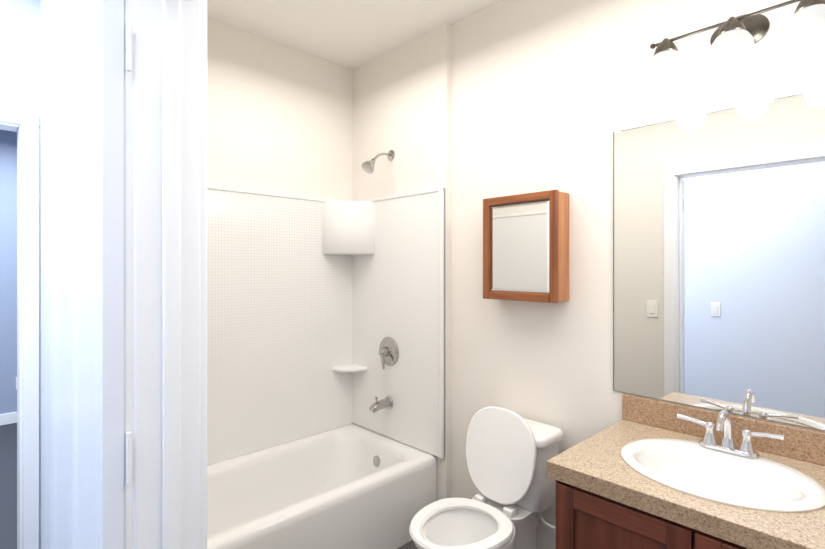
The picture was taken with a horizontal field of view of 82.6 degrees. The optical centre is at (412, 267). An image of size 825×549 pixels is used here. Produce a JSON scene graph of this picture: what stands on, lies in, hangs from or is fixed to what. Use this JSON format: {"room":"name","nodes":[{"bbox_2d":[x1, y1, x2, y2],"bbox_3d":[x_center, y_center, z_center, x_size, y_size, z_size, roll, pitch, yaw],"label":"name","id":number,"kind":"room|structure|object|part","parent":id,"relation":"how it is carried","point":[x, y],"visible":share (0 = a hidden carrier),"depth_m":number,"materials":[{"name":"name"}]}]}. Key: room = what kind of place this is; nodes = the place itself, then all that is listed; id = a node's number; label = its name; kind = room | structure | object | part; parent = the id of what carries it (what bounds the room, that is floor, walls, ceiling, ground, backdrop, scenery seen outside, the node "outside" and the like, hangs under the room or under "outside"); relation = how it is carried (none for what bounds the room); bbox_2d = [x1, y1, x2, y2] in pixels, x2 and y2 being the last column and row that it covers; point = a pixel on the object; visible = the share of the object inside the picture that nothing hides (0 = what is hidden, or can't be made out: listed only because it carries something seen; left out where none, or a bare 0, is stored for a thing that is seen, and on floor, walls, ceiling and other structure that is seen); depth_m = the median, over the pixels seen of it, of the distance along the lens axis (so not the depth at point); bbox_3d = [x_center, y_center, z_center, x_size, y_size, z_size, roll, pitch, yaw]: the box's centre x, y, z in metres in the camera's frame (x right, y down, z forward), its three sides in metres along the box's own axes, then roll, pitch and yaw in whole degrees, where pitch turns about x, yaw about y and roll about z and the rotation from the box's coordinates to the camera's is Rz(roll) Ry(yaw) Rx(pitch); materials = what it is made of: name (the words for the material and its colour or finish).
{"room":"bathroom","nodes":[
{"label":"bathroom","id":0,"kind":"room"},
{"bbox_2d":[0,423,16,548],"bbox_3d":[-1.663,1.450,1.439,3.800,0.060,7.020,0,0,-44],"label":"floor","id":1,"kind":"structure","parent":0,"point":[8,486],"depth_m":3.04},
{"bbox_2d":[0,130,16,413],"bbox_3d":[-4.062,0.050,3.932,3.800,2.740,0.100,0,0,-44],"label":"wall","id":2,"kind":"structure","parent":0,"point":[8,266],"depth_m":4.25,"materials":[{"name":"blue paint"}]},
{"bbox_2d":[0,412,16,425],"bbox_3d":[-4.022,1.370,3.891,3.600,0.100,0.013,0,0,-44],"label":"baseboard","id":3,"kind":"structure","parent":2,"relation":"attached to","point":[8,418],"depth_m":4.23,"materials":[{"name":"white"}]},
{"bbox_2d":[0,0,27,111],"bbox_3d":[-2.028,0.050,1.726,0.990,2.740,0.100,0,0,-44],"label":"wall","id":4,"kind":"structure","parent":0,"point":[13,13],"depth_m":1.99,"materials":[{"name":"white paint"}]},
{"bbox_2d":[0,107,39,548],"bbox_3d":[-1.976,0.379,1.766,0.892,2.082,0.125,0,0,-44],"label":"trim","id":5,"kind":"structure","parent":4,"relation":"attached to","point":[24,125],"depth_m":2.01,"materials":[{"name":"white"}]},
{"bbox_2d":[28,0,82,548],"bbox_3d":[-0.284,0.050,0.684,0.080,2.740,4.020,0,0,-44],"label":"wall","id":6,"kind":"structure","parent":0,"point":[33,34],"depth_m":1.94,"materials":[{"name":"white paint"}]},
{"bbox_2d":[50,0,131,548],"bbox_3d":[-0.815,0.402,1.160,0.047,2.013,0.729,0,0,-44],"label":"door","id":7,"kind":"structure","parent":6,"relation":"in","point":[87,287],"depth_m":1.02,"materials":[{"name":"white"}]},
{"bbox_3d":[-0.552,0.370,0.914,0.010,1.696,0.010,0,0,-44],"label":"door hinges","id":8,"kind":"part","parent":7,"relation":"part of","materials":[{"name":"white metal"}]},
{"bbox_2d":[124,0,206,548],"bbox_3d":[-0.042,0.367,0.491,0.160,2.105,1.475,0,0,-44],"label":"trim","id":9,"kind":"structure","parent":6,"relation":"attached to","point":[165,264],"depth_m":0.96,"materials":[{"name":"white"}]},
{"bbox_2d":[207,0,500,69],"bbox_3d":[-1.537,-1.350,1.561,4.150,0.060,7.020,0,0,-44],"label":"ceiling","id":10,"kind":"structure","parent":0,"point":[352,34],"depth_m":2.52,"materials":[{"name":"white paint"}]},
{"bbox_2d":[397,540,416,548],"bbox_3d":[0.344,1.450,1.344,1.740,0.060,3.860,0,0,-44],"label":"floor","id":11,"kind":"structure","parent":0,"point":[410,545],"depth_m":2.39,"materials":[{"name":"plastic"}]},
{"bbox_2d":[207,150,444,548],"bbox_3d":[-0.658,0.354,2.313,1.518,2.132,0.830,0,0,-44],"label":"tub","id":12,"kind":"object","parent":11,"relation":"on","point":[325,323],"visible":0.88,"depth_m":2.69,"materials":[{"name":"white plastic"}]},
{"bbox_2d":[409,406,563,548],"bbox_3d":[0.342,1.015,1.901,0.726,0.810,0.503,0,0,-44],"label":"toilet","id":13,"kind":"object","parent":11,"relation":"on","point":[509,453],"visible":0.98,"depth_m":1.97,"materials":[{"name":"white ceramic"}]},
{"bbox_3d":[0.183,1.010,1.835,0.405,0.022,0.378,0,0,-44],"label":"seat","id":14,"kind":"part","parent":13,"relation":"part of","materials":[{"name":"white plastic"}]},
{"bbox_3d":[0.370,0.802,2.015,0.078,0.385,0.354,0,0,-44],"label":"lid","id":15,"kind":"part","parent":13,"relation":"part of","materials":[{"name":"white plastic"}]},
{"bbox_3d":[0.468,0.866,2.108,0.210,0.332,0.378,0,0,-44],"label":"tank","id":16,"kind":"part","parent":13,"relation":"part of","materials":[{"name":"white ceramic"}]},
{"bbox_2d":[546,394,824,548],"bbox_3d":[0.930,0.937,1.384,0.596,0.966,0.846,0,0,-44],"label":"bathroom vanity","id":17,"kind":"object","parent":11,"relation":"on","point":[645,473],"visible":1,"depth_m":1.41,"materials":[{"name":"beige stone"}]},
{"bbox_2d":[620,437,824,537],"bbox_3d":[0.902,0.677,1.406,0.440,0.166,0.520,0,0,-44],"label":"sink","id":18,"kind":"object","parent":17,"relation":"in","point":[787,495],"depth_m":1.41,"materials":[{"name":"white ceramic"}]},
{"bbox_2d":[622,394,824,491],"bbox_3d":[1.138,0.560,1.584,0.020,0.100,0.844,0,0,-44],"label":"backsplash","id":19,"kind":"structure","parent":17,"relation":"on","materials":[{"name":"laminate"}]},
{"bbox_2d":[677,410,785,458],"bbox_3d":[0.993,0.523,1.494,0.143,0.140,0.294,0,0,-44],"label":"faucet","id":20,"kind":"object","parent":17,"relation":"on","point":[709,446],"depth_m":1.51,"materials":[{"name":"silver metal"}]},
{"bbox_2d":[207,0,824,548],"bbox_3d":[-0.220,0.050,0.719,0.060,2.740,3.980,0,0,-44],"label":"wall","id":21,"kind":"structure","parent":0,"point":[501,98],"depth_m":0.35,"materials":[{"name":"white paint"}]},
{"bbox_2d":[483,189,568,302],"bbox_3d":[0.515,-0.088,2.161,0.119,0.480,0.390,0,0,-44],"label":"medicine cabinet","id":22,"kind":"object","parent":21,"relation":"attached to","point":[525,246],"visible":1,"depth_m":2.09,"materials":[{"name":"brown wood"}]},
{"bbox_3d":[0.481,-0.088,2.128,0.004,0.408,0.318,0,0,-44],"label":"glass","id":23,"kind":"part","parent":22,"relation":"part of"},
{"bbox_2d":[613,88,824,430],"bbox_3d":[1.216,-0.023,1.513,0.008,1.058,1.135,0,0,-44],"label":"wall mirror","id":24,"kind":"object","parent":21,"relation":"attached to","point":[718,260],"visible":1,"depth_m":1.64,"materials":[{"name":"clear glass"}]},
{"bbox_2d":[615,128,621,133],"bbox_3d":[0.836,-0.553,1.907,0.009,0.022,0.024,0,0,-44],"label":"mirror clip","id":25,"kind":"object","parent":24,"relation":"attached to","point":[618,130],"depth_m":1.90,"materials":[{"name":"white plastic"}]},
{"bbox_2d":[647,0,824,84],"bbox_3d":[1.063,-0.765,1.558,0.165,0.192,0.522,0,0,-44],"label":"sconce","id":26,"kind":"object","parent":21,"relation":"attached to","point":[733,40],"visible":1,"depth_m":1.52,"materials":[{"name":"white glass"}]}
]}

